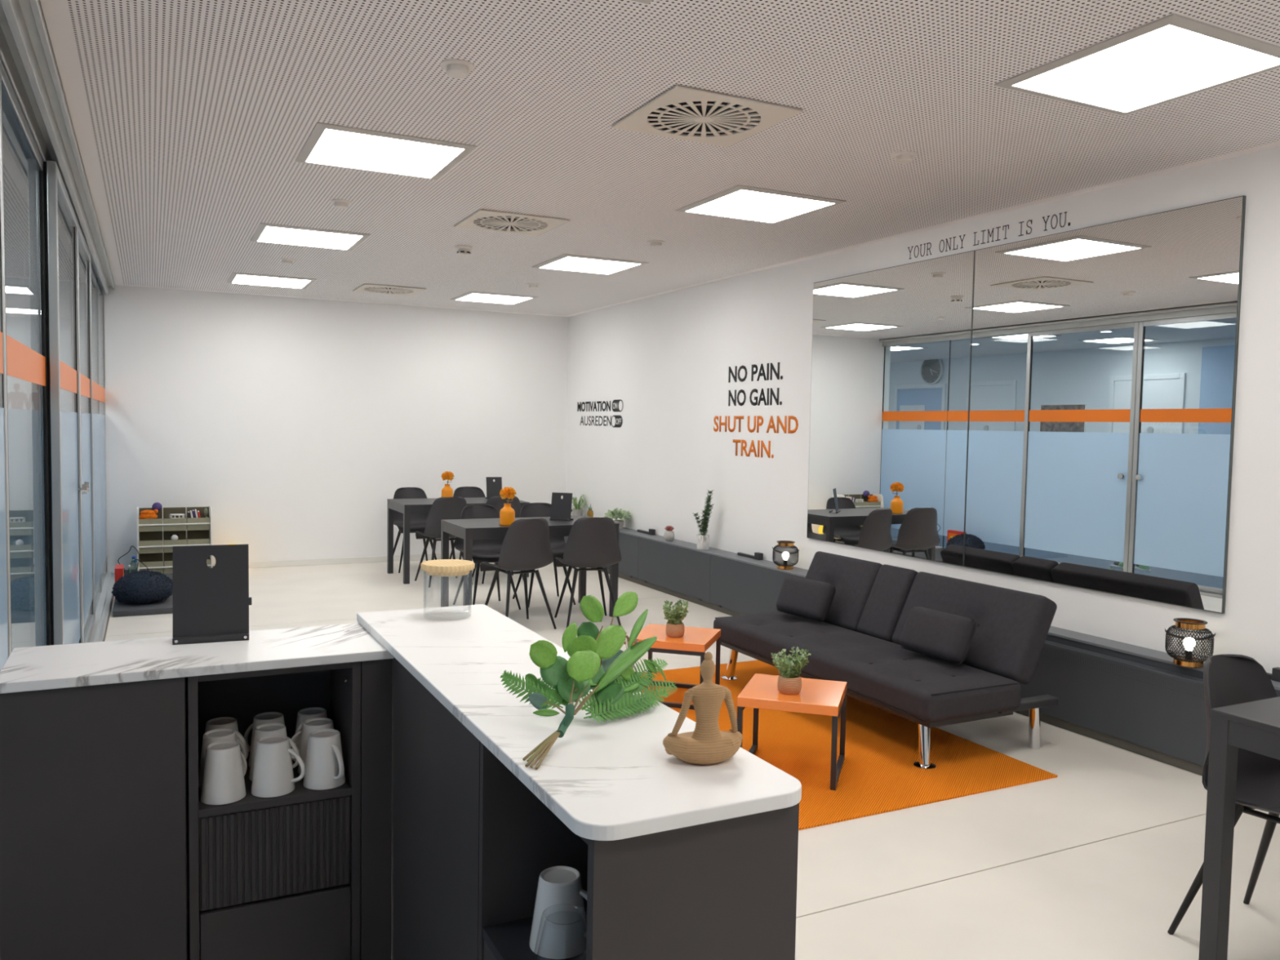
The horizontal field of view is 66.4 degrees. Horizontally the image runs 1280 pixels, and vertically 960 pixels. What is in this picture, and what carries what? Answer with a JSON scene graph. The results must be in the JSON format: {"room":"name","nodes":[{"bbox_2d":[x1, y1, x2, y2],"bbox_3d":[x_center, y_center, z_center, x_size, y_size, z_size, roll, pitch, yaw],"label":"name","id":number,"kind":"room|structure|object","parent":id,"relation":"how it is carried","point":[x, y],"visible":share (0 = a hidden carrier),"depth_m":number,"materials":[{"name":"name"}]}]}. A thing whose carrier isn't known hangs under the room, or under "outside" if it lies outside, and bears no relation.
{"room":"gym lounge","nodes":[
{"label":"gym lounge","id":0,"kind":"room"},
{"bbox_2d":[5,316,22,378],"bbox_3d":[-8.568,-0.708,12.534,3.100,2.796,0.120,-1,3,-27],"label":"wall","id":1,"kind":"structure","parent":0,"point":[14,326],"depth_m":12.64,"materials":[{"name":"paint"}]},
{"bbox_2d":[7,378,24,409],"bbox_3d":[-7.972,-0.886,12.747,0.720,0.850,0.011,-1,3,-27],"label":"poster","id":2,"kind":"object","parent":1,"relation":"attached to","point":[15,386],"visible":0.18,"depth_m":12.67,"materials":[{"name":"paper"}]},
{"bbox_2d":[100,284,568,573],"bbox_3d":[-3.091,-0.501,10.535,4.905,2.796,0.120,-1,3,-27],"label":"wall","id":3,"kind":"structure","parent":0,"point":[297,421],"depth_m":10.29,"materials":[{"name":"paint"}]},
{"bbox_2d":[124,552,462,569],"bbox_3d":[-2.991,0.866,10.597,4.695,0.065,0.014,-1,3,-27],"label":"baseboard","id":4,"kind":"structure","parent":3,"relation":"attached to","point":[416,557],"depth_m":10.44,"materials":[{"name":"paint"}]},
{"bbox_2d":[2,0,1279,317],"bbox_3d":[-2.334,-1.697,5.668,8.125,0.150,17.600,-1,3,-27],"label":"ceiling","id":5,"kind":"structure","parent":0,"point":[192,120],"depth_m":4.17,"materials":[{"name":"paint"}]},
{"bbox_2d":[5,284,21,293],"bbox_3d":[-6.442,-1.912,9.759,0.698,0.012,0.698,-1,3,-27],"label":"recessed light","id":6,"kind":"object","parent":5,"relation":"in","point":[15,289],"visible":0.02,"depth_m":9.78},
{"bbox_2d":[0,0,115,294],"bbox_3d":[-2.163,-1.446,3.392,0.230,0.096,13.355,-1,3,-27],"label":"track","id":7,"kind":"object","parent":5,"relation":"attached to","point":[27,56],"visible":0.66,"depth_m":3.85,"materials":[{"name":"metal"}]},
{"bbox_2d":[226,272,316,288],"bbox_3d":[-3.366,-1.812,8.919,0.698,0.012,0.698,-1,3,-27],"label":"recessed light","id":8,"kind":"object","parent":5,"relation":"in","point":[235,277],"visible":1,"depth_m":8.86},
{"bbox_2d":[250,222,370,250],"bbox_3d":[-2.291,-1.675,6.772,0.698,0.012,0.698,-1,3,-27],"label":"recessed light","id":9,"kind":"object","parent":5,"relation":"in","point":[264,233],"visible":1,"depth_m":6.71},
{"bbox_2d":[330,199,352,208],"bbox_3d":[-1.725,-1.592,5.655,0.120,0.036,0.120,-1,3,-27],"label":"ceiling sensor","id":10,"kind":"object","parent":5,"relation":"attached to","point":[339,203],"visible":1,"depth_m":5.62,"materials":[{"name":"white plastic"}]},
{"bbox_2d":[295,121,476,180],"bbox_3d":[-1.216,-1.539,4.625,0.698,0.012,0.698,-1,3,-27],"label":"recessed light","id":11,"kind":"object","parent":5,"relation":"in","point":[327,144],"visible":1,"depth_m":4.57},
{"bbox_2d":[352,284,426,296],"bbox_3d":[-2.400,-1.818,9.358,0.570,0.012,0.570,-1,3,-27],"label":"ceiling vent","id":12,"kind":"object","parent":5,"relation":"in","point":[368,288],"visible":1,"depth_m":9.33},
{"bbox_2d":[440,58,474,78],"bbox_3d":[-0.648,-1.453,3.470,0.120,0.036,0.120,-1,3,-27],"label":"ceiling sensor","id":13,"kind":"object","parent":5,"relation":"attached to","point":[454,68],"visible":1,"depth_m":3.44,"materials":[{"name":"white plastic"}]},
{"bbox_2d":[455,244,472,255],"bbox_3d":[-1.265,-1.645,7.025,0.120,0.063,0.120,-1,3,-27],"label":"smoke detector","id":14,"kind":"object","parent":5,"relation":"attached to","point":[463,250],"visible":1,"depth_m":6.99,"materials":[{"name":"white plastic"}]},
{"bbox_2d":[449,291,538,304],"bbox_3d":[-1.476,-1.830,9.865,0.698,0.012,0.698,-1,3,-27],"label":"recessed light","id":15,"kind":"object","parent":5,"relation":"in","point":[475,296],"visible":1,"depth_m":9.79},
{"bbox_2d":[453,208,569,235],"bbox_3d":[-0.813,-1.615,6.155,0.570,0.012,0.570,-1,3,-27],"label":"ceiling vent","id":16,"kind":"object","parent":5,"relation":"in","point":[482,220],"visible":1,"depth_m":6.13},
{"bbox_2d":[532,253,648,275],"bbox_3d":[-0.401,-1.693,7.718,0.698,0.012,0.698,-1,3,-27],"label":"recessed light","id":17,"kind":"object","parent":5,"relation":"in","point":[566,262],"visible":1,"depth_m":7.66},
{"bbox_2d":[540,257,639,274],"bbox_3d":[-0.401,-1.694,7.718,0.615,0.009,0.615,-1,4,-27],"label":"diffuser","id":18,"kind":"object","parent":17,"relation":"attached to","point":[584,264],"depth_m":7.69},
{"bbox_2d":[611,84,802,146],"bbox_3d":[0.262,-1.478,4.003,0.570,0.012,0.570,-1,3,-27],"label":"ceiling vent","id":19,"kind":"object","parent":5,"relation":"in","point":[681,113],"visible":1,"depth_m":3.97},
{"bbox_2d":[675,184,846,223],"bbox_3d":[0.674,-1.557,5.571,0.698,0.012,0.698,-1,3,-27],"label":"recessed light","id":20,"kind":"object","parent":5,"relation":"in","point":[744,202],"visible":1,"depth_m":5.51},
{"bbox_2d":[890,151,917,164],"bbox_3d":[1.211,-1.476,4.489,0.120,0.036,0.120,-1,3,-27],"label":"ceiling sensor","id":21,"kind":"object","parent":5,"relation":"attached to","point":[900,157],"visible":1,"depth_m":4.46,"materials":[{"name":"white plastic"}]},
{"bbox_2d":[994,13,1279,115],"bbox_3d":[1.758,-1.419,3.406,0.698,0.012,0.698,-1,3,-27],"label":"recessed light","id":22,"kind":"object","parent":5,"relation":"in","point":[1173,56],"visible":1,"depth_m":3.35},
{"bbox_2d":[665,622,684,637],"bbox_3d":[0.195,0.831,5.438,0.106,0.074,0.106,-1,4,-27],"label":"pot","id":23,"kind":"object","parent":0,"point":[673,629],"depth_m":5.40,"materials":[{"name":"ceramic"}]},
{"bbox_2d":[102,558,1279,959],"bbox_3d":[-0.114,1.337,4.596,4.925,0.120,13.355,-1,3,-27],"label":"floor","id":24,"kind":"structure","parent":0,"point":[1097,860],"depth_m":3.62,"materials":[{"name":"tile"}]},
{"bbox_2d":[0,677,187,959],"bbox_3d":[-1.137,0.892,2.062,0.324,1.010,0.298,-1,3,-27],"label":"base cabinet","id":25,"kind":"object","parent":24,"relation":"on","point":[93,815],"visible":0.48,"depth_m":1.92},
{"bbox_2d":[0,622,394,693],"bbox_3d":[-0.942,0.376,2.123,0.740,0.020,0.320,-1,3,-27],"label":"countertop","id":26,"kind":"structure","parent":25,"relation":"on","point":[28,668],"depth_m":2.06,"materials":[{"name":"white stone"}]},
{"bbox_2d":[172,544,251,644],"bbox_3d":[-0.966,0.254,2.212,0.163,0.213,0.082,0,3,-23],"label":"menu stand","id":27,"kind":"object","parent":26,"relation":"on","point":[211,605],"visible":1,"depth_m":2.20,"materials":[{"name":"metal"}]},
{"bbox_2d":[88,572,115,642],"bbox_3d":[-2.216,1.287,3.539,0.220,0.022,13.355,-1,3,-27],"label":"track","id":28,"kind":"object","parent":24,"relation":"on","point":[103,608],"visible":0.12,"depth_m":7.68,"materials":[{"name":"metal"}]},
{"bbox_2d":[0,208,8,671],"bbox_3d":[-1.797,-0.008,2.610,0.012,2.676,1.460,-1,3,-27],"label":"window","id":29,"kind":"structure","parent":28,"relation":"on","point":[3,580],"depth_m":3.21,"materials":[{"name":"clear glass"}]},
{"bbox_2d":[0,58,53,657],"bbox_3d":[-2.459,-0.092,3.933,0.042,2.676,1.510,-1,3,-27],"label":"window","id":30,"kind":"structure","parent":28,"relation":"on","point":[27,432],"depth_m":3.92,"materials":[{"name":"glass"}]},
{"bbox_2d":[46,160,87,644],"bbox_3d":[-3.061,-0.175,5.247,0.095,2.676,1.505,-1,3,-27],"label":"door","id":31,"kind":"structure","parent":28,"relation":"on","point":[62,221],"depth_m":5.00,"materials":[{"name":"glass"}]},
{"bbox_2d":[77,221,95,643],"bbox_3d":[-3.719,-0.259,6.562,0.095,2.676,1.430,-1,3,-27],"label":"door","id":32,"kind":"structure","parent":28,"relation":"on","point":[84,256],"depth_m":6.69,"materials":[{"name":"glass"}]},
{"bbox_2d":[90,261,101,611],"bbox_3d":[-4.325,-0.335,7.762,0.012,2.676,1.245,-1,3,-27],"label":"window","id":33,"kind":"structure","parent":28,"relation":"on","point":[93,276],"depth_m":7.82,"materials":[{"name":"clear glass"}]},
{"bbox_2d":[97,278,106,591],"bbox_3d":[-4.882,-0.406,8.876,0.012,2.676,1.250,-1,3,-27],"label":"window","id":34,"kind":"structure","parent":28,"relation":"on","point":[100,295],"depth_m":8.83,"materials":[{"name":"clear glass"}]},
{"bbox_2d":[112,565,214,617],"bbox_3d":[-4.144,0.959,8.695,0.890,0.045,2.280,-1,3,-27],"label":"play mat","id":35,"kind":"object","parent":24,"relation":"on","point":[120,609],"visible":0.2,"depth_m":7.65,"materials":[{"name":"fabric"}]},
{"bbox_2d":[115,564,124,599],"bbox_3d":[-4.312,0.841,8.105,0.060,0.250,0.260,-1,3,-27],"label":"frames","id":36,"kind":"object","parent":35,"relation":"on","point":[119,568],"visible":0.48,"depth_m":7.99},
{"bbox_2d":[117,546,148,573],"bbox_3d":[-4.359,0.756,8.417,0.237,0.383,0.140,-1,3,-27],"label":"bead maze","id":37,"kind":"object","parent":35,"relation":"on","point":[135,560],"visible":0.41,"depth_m":8.40,"materials":[{"name":"black metal"}]},
{"bbox_2d":[111,569,173,604],"bbox_3d":[-4.003,0.853,7.883,0.466,0.260,0.460,-1,3,-27],"label":"pouf","id":38,"kind":"object","parent":35,"relation":"on","point":[140,587],"visible":0.99,"depth_m":7.75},
{"bbox_2d":[137,505,212,573],"bbox_3d":[-4.513,0.576,9.494,0.648,0.620,0.360,-1,3,-27],"label":"organizer","id":39,"kind":"object","parent":35,"relation":"on","point":[150,545],"visible":0.7,"depth_m":9.45,"materials":[{"name":"white paint"}]},
{"bbox_2d":[139,509,158,519],"bbox_3d":[-4.712,0.378,9.386,0.162,0.196,0.103,-1,3,-27],"label":"plush toy","id":40,"kind":"object","parent":39,"relation":"in","point":[145,514],"visible":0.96,"depth_m":9.35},
{"bbox_2d":[185,661,360,959],"bbox_3d":[-0.836,0.889,2.213,0.342,1.010,0.298,-1,3,-27],"label":"base cabinet","id":41,"kind":"object","parent":24,"relation":"on","point":[275,877],"visible":0.8,"depth_m":2.10,"materials":[{"name":"wood"}]},
{"bbox_2d":[198,728,246,788],"bbox_3d":[-0.925,0.610,2.156,0.089,0.112,0.102,1,3,-9],"label":"mug","id":42,"kind":"object","parent":41,"relation":"on","point":[210,737],"visible":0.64,"depth_m":2.13,"materials":[{"name":"ceramic"}]},
{"bbox_2d":[200,740,247,804],"bbox_3d":[-0.883,0.616,2.075,0.089,0.112,0.102,0,3,-19],"label":"mug","id":43,"kind":"object","parent":41,"relation":"on","point":[225,766],"visible":1,"depth_m":2.04,"materials":[{"name":"ceramic"}]},
{"bbox_2d":[204,716,248,759],"bbox_3d":[-0.950,0.605,2.238,0.102,0.112,0.089,0,3,-21],"label":"mug","id":44,"kind":"object","parent":41,"relation":"on","point":[224,722],"visible":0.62,"depth_m":2.22,"materials":[{"name":"ceramic"}]},
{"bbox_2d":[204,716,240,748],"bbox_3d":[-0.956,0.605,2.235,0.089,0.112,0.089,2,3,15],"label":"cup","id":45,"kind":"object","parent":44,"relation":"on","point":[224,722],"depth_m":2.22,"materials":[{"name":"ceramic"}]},
{"bbox_2d":[243,711,284,766],"bbox_3d":[-0.872,0.605,2.279,0.102,0.112,0.089,0,3,-19],"label":"mug","id":46,"kind":"object","parent":41,"relation":"on","point":[262,718],"visible":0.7,"depth_m":2.27,"materials":[{"name":"ceramic"}]},
{"bbox_2d":[248,723,299,781],"bbox_3d":[-0.824,0.610,2.199,0.102,0.112,0.089,-1,4,-29],"label":"mug","id":47,"kind":"object","parent":41,"relation":"on","point":[268,729],"visible":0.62,"depth_m":2.18,"materials":[{"name":"ceramic"}]},
{"bbox_2d":[198,759,351,817],"bbox_3d":[-0.831,0.674,2.199,0.306,0.016,0.288,-1,4,-27],"label":"shelf","id":48,"kind":"object","parent":41,"relation":"attached to","point":[301,797],"depth_m":2.08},
{"bbox_2d":[250,734,305,797],"bbox_3d":[-0.787,0.615,2.116,0.102,0.112,0.089,-1,4,-35],"label":"mug","id":49,"kind":"object","parent":41,"relation":"on","point":[273,775],"visible":1,"depth_m":2.08,"materials":[{"name":"ceramic"}]},
{"bbox_2d":[292,706,327,761],"bbox_3d":[-0.784,0.604,2.320,0.102,0.112,0.089,-1,4,-35],"label":"mug","id":50,"kind":"object","parent":41,"relation":"on","point":[307,713],"visible":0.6,"depth_m":2.30,"materials":[{"name":"ceramic"}]},
{"bbox_2d":[289,717,333,773],"bbox_3d":[-0.743,0.609,2.238,0.102,0.112,0.089,-1,4,-38],"label":"mug","id":51,"kind":"object","parent":41,"relation":"on","point":[309,726],"visible":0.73,"depth_m":2.22,"materials":[{"name":"ceramic"}]},
{"bbox_2d":[302,728,345,790],"bbox_3d":[-0.695,0.615,2.154,0.089,0.112,0.102,0,3,-14],"label":"mug","id":52,"kind":"object","parent":41,"relation":"on","point":[324,763],"visible":1,"depth_m":2.13,"materials":[{"name":"ceramic"}]},
{"bbox_2d":[360,658,392,959],"bbox_3d":[-0.589,0.895,2.180,0.066,1.010,0.018,-1,3,-27],"label":"filler panel","id":53,"kind":"object","parent":24,"relation":"on","point":[376,676],"visible":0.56,"depth_m":2.16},
{"bbox_2d":[393,487,436,573],"bbox_3d":[-2.359,0.511,10.203,0.466,0.844,0.473,-1,4,-28],"label":"dining chair","id":54,"kind":"object","parent":24,"relation":"on","point":[417,522],"visible":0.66,"depth_m":10.32,"materials":[{"name":"black plastic"}]},
{"bbox_2d":[391,657,479,959],"bbox_3d":[-0.349,0.893,2.114,0.300,1.030,0.955,-1,3,-27],"label":"base cabinet","id":55,"kind":"object","parent":24,"relation":"on","point":[436,758],"visible":0.14,"depth_m":1.87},
{"bbox_2d":[414,496,472,587],"bbox_3d":[-1.872,0.567,9.344,0.466,0.844,0.473,-1,4,-30],"label":"dining chair","id":56,"kind":"object","parent":24,"relation":"on","point":[442,508],"visible":0.66,"depth_m":9.14,"materials":[{"name":"black plastic"}]},
{"bbox_2d":[386,497,529,584],"bbox_3d":[-1.833,0.583,9.845,1.250,0.752,0.750,-1,3,-27],"label":"dining table","id":57,"kind":"object","parent":24,"relation":"on","point":[407,507],"visible":0.45,"depth_m":9.52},
{"bbox_2d":[441,484,453,497],"bbox_3d":[-1.934,0.124,9.816,0.116,0.164,0.116,-1,3,-27],"label":"bottle vase","id":58,"kind":"object","parent":57,"relation":"on","point":[446,491],"visible":0.8,"depth_m":9.77,"materials":[{"name":"orange ceramic"}]},
{"bbox_2d":[484,476,502,498],"bbox_3d":[-1.514,0.082,10.173,0.171,0.225,0.082,0,3,-23],"label":"menu stand","id":59,"kind":"object","parent":57,"relation":"on","point":[493,488],"visible":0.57,"depth_m":10.16,"materials":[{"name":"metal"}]},
{"bbox_2d":[448,486,485,559],"bbox_3d":[-1.795,0.506,10.485,0.466,0.844,0.473,0,3,-25],"label":"dining chair","id":60,"kind":"object","parent":24,"relation":"on","point":[462,491],"visible":0.16,"depth_m":10.66,"materials":[{"name":"black plastic"}]},
{"bbox_2d":[453,504,520,609],"bbox_3d":[-1.278,0.642,8.153,0.466,0.844,0.473,-1,4,-31],"label":"dining chair","id":61,"kind":"object","parent":24,"relation":"on","point":[483,550],"visible":0.56,"depth_m":8.26,"materials":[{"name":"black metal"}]},
{"bbox_2d":[471,496,524,583],"bbox_3d":[-1.386,0.561,9.598,0.466,0.844,0.473,0,3,-23],"label":"dining chair","id":62,"kind":"object","parent":24,"relation":"on","point":[497,502],"visible":0.23,"depth_m":9.37,"materials":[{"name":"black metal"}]},
{"bbox_2d":[480,518,556,629],"bbox_3d":[-0.917,0.692,7.372,0.466,0.844,0.473,-1,4,-35],"label":"dining chair","id":63,"kind":"object","parent":24,"relation":"on","point":[526,547],"visible":0.98,"depth_m":7.20,"materials":[{"name":"grey plastic"}]},
{"bbox_2d":[440,515,619,617],"bbox_3d":[-0.889,0.708,7.861,1.260,0.752,0.690,-1,3,-27],"label":"dining table","id":64,"kind":"object","parent":24,"relation":"on","point":[468,530],"visible":0.55,"depth_m":7.65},
{"bbox_2d":[499,503,515,525],"bbox_3d":[-1.022,0.265,7.537,0.116,0.164,0.116,-1,3,-27],"label":"bottle vase","id":65,"kind":"object","parent":64,"relation":"on","point":[507,514],"visible":0.93,"depth_m":7.49,"materials":[{"name":"orange ceramic"}]},
{"bbox_2d":[499,486,516,503],"bbox_3d":[-1.017,0.128,7.530,0.126,0.155,0.128,-1,3,-27],"label":"flower","id":66,"kind":"object","parent":65,"relation":"on","point":[508,492],"visible":1,"depth_m":7.50,"materials":[{"name":"orange plant"}]},
{"bbox_2d":[549,492,573,520],"bbox_3d":[-0.637,0.217,7.987,0.184,0.225,0.082,2,3,17],"label":"menu stand","id":67,"kind":"object","parent":64,"relation":"on","point":[561,508],"visible":1,"depth_m":7.98,"materials":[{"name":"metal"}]},
{"bbox_2d":[512,502,575,607],"bbox_3d":[-0.829,0.634,8.445,0.466,0.844,0.473,0,3,-24],"label":"dining chair","id":68,"kind":"object","parent":24,"relation":"on","point":[557,544],"visible":0.41,"depth_m":8.60,"materials":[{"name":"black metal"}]},
{"bbox_2d":[564,515,571,543],"bbox_3d":[-0.758,0.669,11.139,0.210,0.478,0.986,-1,3,-27],"label":"cabinet","id":69,"kind":"object","parent":24,"relation":"on","point":[566,538],"visible":0.02,"depth_m":11.08,"materials":[{"name":"paint"}]},
{"bbox_2d":[571,494,587,515],"bbox_3d":[-0.761,0.300,11.004,0.299,0.272,0.420,-1,3,-27],"label":"potted plant","id":70,"kind":"object","parent":69,"relation":"on","point":[578,511],"visible":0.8,"depth_m":10.99,"materials":[{"name":"green plant"}]},
{"bbox_2d":[554,516,621,627],"bbox_3d":[-0.402,0.688,7.596,0.466,0.844,0.473,0,3,-17],"label":"dining chair","id":71,"kind":"object","parent":24,"relation":"on","point":[592,542],"visible":0.98,"depth_m":7.41,"materials":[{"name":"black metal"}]},
{"bbox_2d":[591,527,655,584],"bbox_3d":[-0.231,0.708,10.086,0.210,0.533,1.364,-1,3,-27],"label":"cabinet","id":72,"kind":"object","parent":24,"relation":"on","point":[628,568],"depth_m":9.64,"materials":[{"name":"paint"}]},
{"bbox_2d":[604,507,632,528],"bbox_3d":[-0.220,0.391,10.024,0.295,0.218,0.296,-1,3,-27],"label":"potted plant","id":73,"kind":"object","parent":72,"relation":"on","point":[622,515],"visible":0.93,"depth_m":9.98,"materials":[{"name":"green plant"}]},
{"bbox_2d":[478,742,799,959],"bbox_3d":[-0.033,0.933,1.480,0.302,1.030,0.460,-1,3,-27],"label":"base cabinet","id":74,"kind":"object","parent":24,"relation":"on","point":[724,889],"visible":0.63,"depth_m":1.28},
{"bbox_2d":[482,904,586,959],"bbox_3d":[-0.033,0.749,1.469,0.286,0.016,0.426,-1,4,-27],"label":"shelf","id":75,"kind":"object","parent":74,"relation":"attached to","point":[506,936],"depth_m":1.57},
{"bbox_2d":[528,866,586,959],"bbox_3d":[-0.122,0.678,1.548,0.104,0.112,0.094,0,3,-22],"label":"mug","id":76,"kind":"object","parent":74,"relation":"on","point":[560,891],"visible":0.8,"depth_m":1.51,"materials":[{"name":"ceramic"}]},
{"bbox_2d":[356,604,801,840],"bbox_3d":[-0.238,0.382,1.878,0.332,0.020,1.447,-1,3,-27],"label":"countertop","id":77,"kind":"structure","parent":74,"relation":"on","point":[617,779],"depth_m":1.47,"materials":[{"name":"white stone"}]},
{"bbox_2d":[420,559,475,596],"bbox_3d":[-0.475,0.271,2.417,0.131,0.134,0.131,-1,3,-27],"label":"storage jar","id":78,"kind":"object","parent":77,"relation":"on","point":[441,567],"visible":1,"depth_m":2.37,"materials":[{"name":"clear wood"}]},
{"bbox_2d":[500,591,677,769],"bbox_3d":[-0.082,0.296,1.599,0.160,0.188,0.493,3,4,31],"label":"bouquet","id":79,"kind":"object","parent":77,"relation":"on","point":[613,681],"visible":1,"depth_m":1.61,"materials":[{"name":"green plant"}]},
{"bbox_2d":[662,651,742,764],"bbox_3d":[0.093,0.324,1.409,0.121,0.160,0.076,0,3,-11],"label":"figurine","id":80,"kind":"object","parent":77,"relation":"on","point":[707,744],"visible":1,"depth_m":1.39,"materials":[{"name":"beige wood"}]},
{"bbox_2d":[638,534,728,608],"bbox_3d":[0.374,0.812,8.877,0.210,0.478,1.355,-1,3,-27],"label":"cabinet","id":81,"kind":"object","parent":24,"relation":"on","point":[677,568],"visible":0.96,"depth_m":8.78,"materials":[{"name":"paint"}]},
{"bbox_2d":[663,525,674,541],"bbox_3d":[0.270,0.492,9.038,0.100,0.141,0.100,-1,3,-27],"label":"potted plant","id":82,"kind":"object","parent":81,"relation":"on","point":[668,535],"visible":1,"depth_m":9.01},
{"bbox_2d":[692,489,714,549],"bbox_3d":[0.551,0.334,8.462,0.116,0.529,0.268,-1,3,-27],"label":"potted plant","id":83,"kind":"object","parent":81,"relation":"on","point":[703,539],"visible":1,"depth_m":8.43,"materials":[{"name":"green plant"}]},
{"bbox_2d":[710,551,808,616],"bbox_3d":[0.982,0.862,7.664,0.210,0.533,1.355,-1,3,-27],"label":"cabinet","id":84,"kind":"object","parent":24,"relation":"on","point":[740,585],"depth_m":7.77,"materials":[{"name":"paint"}]},
{"bbox_2d":[772,540,799,569],"bbox_3d":[1.097,0.566,7.374,0.204,0.204,0.196,2,3,16],"label":"lantern","id":85,"kind":"object","parent":84,"relation":"on","point":[784,566],"visible":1,"depth_m":7.32,"materials":[{"name":"black metal"}]},
{"bbox_2d":[642,660,1057,830],"bbox_3d":[0.612,1.261,5.044,1.625,0.009,2.345,-1,3,-27],"label":"rug","id":86,"kind":"object","parent":24,"relation":"on","point":[878,775],"visible":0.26,"depth_m":4.55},
{"bbox_2d":[627,623,720,710],"bbox_3d":[0.198,1.044,5.514,0.430,0.359,0.430,2,3,16],"label":"coffee table","id":87,"kind":"object","parent":86,"relation":"on","point":[695,641],"visible":0.62,"depth_m":5.40,"materials":[{"name":"orange paint"}]},
{"bbox_2d":[662,599,688,637],"bbox_3d":[0.197,0.764,5.422,0.146,0.210,0.135,1,3,3],"label":"potted herb","id":88,"kind":"object","parent":87,"relation":"on","point":[675,628],"visible":1,"depth_m":5.40,"materials":[{"name":"plant"}]},
{"bbox_2d":[737,673,847,790],"bbox_3d":[0.685,1.114,4.385,0.430,0.359,0.430,2,3,17],"label":"coffee table","id":89,"kind":"object","parent":86,"relation":"on","point":[815,696],"visible":0.86,"depth_m":4.25,"materials":[{"name":"orange paint"}]},
{"bbox_2d":[770,646,810,694],"bbox_3d":[0.653,0.836,4.320,0.165,0.202,0.164,-1,3,-27],"label":"potted herb","id":90,"kind":"object","parent":89,"relation":"on","point":[789,682],"visible":1,"depth_m":4.28,"materials":[{"name":"plant"}]},
{"bbox_2d":[713,551,1058,769],"bbox_3d":[1.238,0.886,5.336,0.853,0.754,1.880,-1,3,-27],"label":"sofa","id":91,"kind":"object","parent":86,"relation":"on","point":[858,644],"visible":0.89,"depth_m":4.93,"materials":[{"name":"black fabric"}]},
{"bbox_2d":[775,574,835,622],"bbox_3d":[0.999,0.713,5.923,0.156,0.222,0.417,-1,4,-32],"label":"throw cushion","id":92,"kind":"object","parent":91,"relation":"on","point":[811,599],"visible":1,"depth_m":5.85,"materials":[{"name":"black fabric"}]},
{"bbox_2d":[899,605,976,664],"bbox_3d":[1.495,0.776,4.932,0.156,0.222,0.417,-1,4,-28],"label":"throw cushion","id":93,"kind":"object","parent":91,"relation":"on","point":[939,634],"visible":1,"depth_m":4.86,"materials":[{"name":"black fabric"}]},
{"bbox_2d":[1015,626,1279,775],"bbox_3d":[2.636,1.072,4.365,0.206,0.533,3.315,-1,3,-27],"label":"cabinet","id":94,"kind":"object","parent":24,"relation":"on","point":[1132,698],"depth_m":4.74,"materials":[{"name":"paint"}]},
{"bbox_2d":[1044,640,1203,682],"bbox_3d":[2.572,0.912,4.323,0.051,0.010,3.315,-1,4,-27],"label":"grille","id":95,"kind":"object","parent":94,"relation":"attached to","point":[1168,673],"depth_m":4.76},
{"bbox_2d":[1164,617,1215,667],"bbox_3d":[2.527,0.749,4.500,0.204,0.204,0.196,3,4,27],"label":"lantern","id":96,"kind":"object","parent":94,"relation":"on","point":[1188,660],"visible":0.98,"depth_m":4.46,"materials":[{"name":"black metal"}]},
{"bbox_2d":[1167,653,1279,934],"bbox_3d":[1.923,0.986,2.906,0.466,0.844,0.473,-1,4,-30],"label":"dining chair","id":97,"kind":"object","parent":24,"relation":"on","point":[1228,679],"visible":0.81,"depth_m":3.07,"materials":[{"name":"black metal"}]},
{"bbox_2d":[1198,696,1279,959],"bbox_3d":[2.353,1.045,2.763,1.257,0.752,0.750,-1,3,-27],"label":"dining table","id":98,"kind":"object","parent":24,"relation":"on","point":[1254,726],"visible":1,"depth_m":2.78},
{"bbox_2d":[777,674,801,694],"bbox_3d":[0.660,0.900,4.320,0.106,0.074,0.106,-1,4,-27],"label":"pot","id":99,"kind":"object","parent":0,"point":[788,684],"depth_m":4.28,"materials":[{"name":"ceramic"}]},
{"bbox_2d":[565,146,1279,673],"bbox_3d":[2.141,-0.143,5.698,0.120,2.796,13.475,-1,3,-27],"label":"wall","id":100,"kind":"structure","parent":0,"point":[668,357],"depth_m":7.54,"materials":[{"name":"paint"}]},
{"bbox_2d":[577,399,622,427],"bbox_3d":[-0.450,-0.727,10.729,0.002,0.292,1.220,-1,3,-27],"label":"wall lettering","id":101,"kind":"object","parent":100,"relation":"attached to","point":[616,421],"depth_m":10.54,"materials":[{"name":"black plastic"}]},
{"bbox_2d":[713,362,798,457],"bbox_3d":[0.925,-0.565,7.985,0.001,0.756,1.250,-1,3,-27],"label":"wall lettering","id":102,"kind":"object","parent":100,"relation":"attached to","point":[777,374],"depth_m":7.93,"materials":[{"name":"paint"}]},
{"bbox_2d":[806,250,975,566],"bbox_3d":[1.625,-0.466,6.570,0.018,1.890,1.578,-1,3,-27],"label":"wall mirror","id":103,"kind":"object","parent":100,"relation":"attached to","point":[891,353],"visible":1,"depth_m":6.45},
{"bbox_2d":[907,211,1070,259],"bbox_3d":[2.018,-1.434,5.784,0.001,0.080,1.258,-1,3,-27],"label":"wall lettering","id":104,"kind":"object","parent":100,"relation":"attached to","point":[1068,224],"depth_m":5.74,"materials":[{"name":"black plastic"}]},
{"bbox_2d":[964,195,1245,613],"bbox_3d":[2.336,-0.376,5.148,0.018,1.890,1.598,-1,3,-27],"label":"wall mirror","id":105,"kind":"object","parent":100,"relation":"attached to","point":[1104,366],"visible":1,"depth_m":4.99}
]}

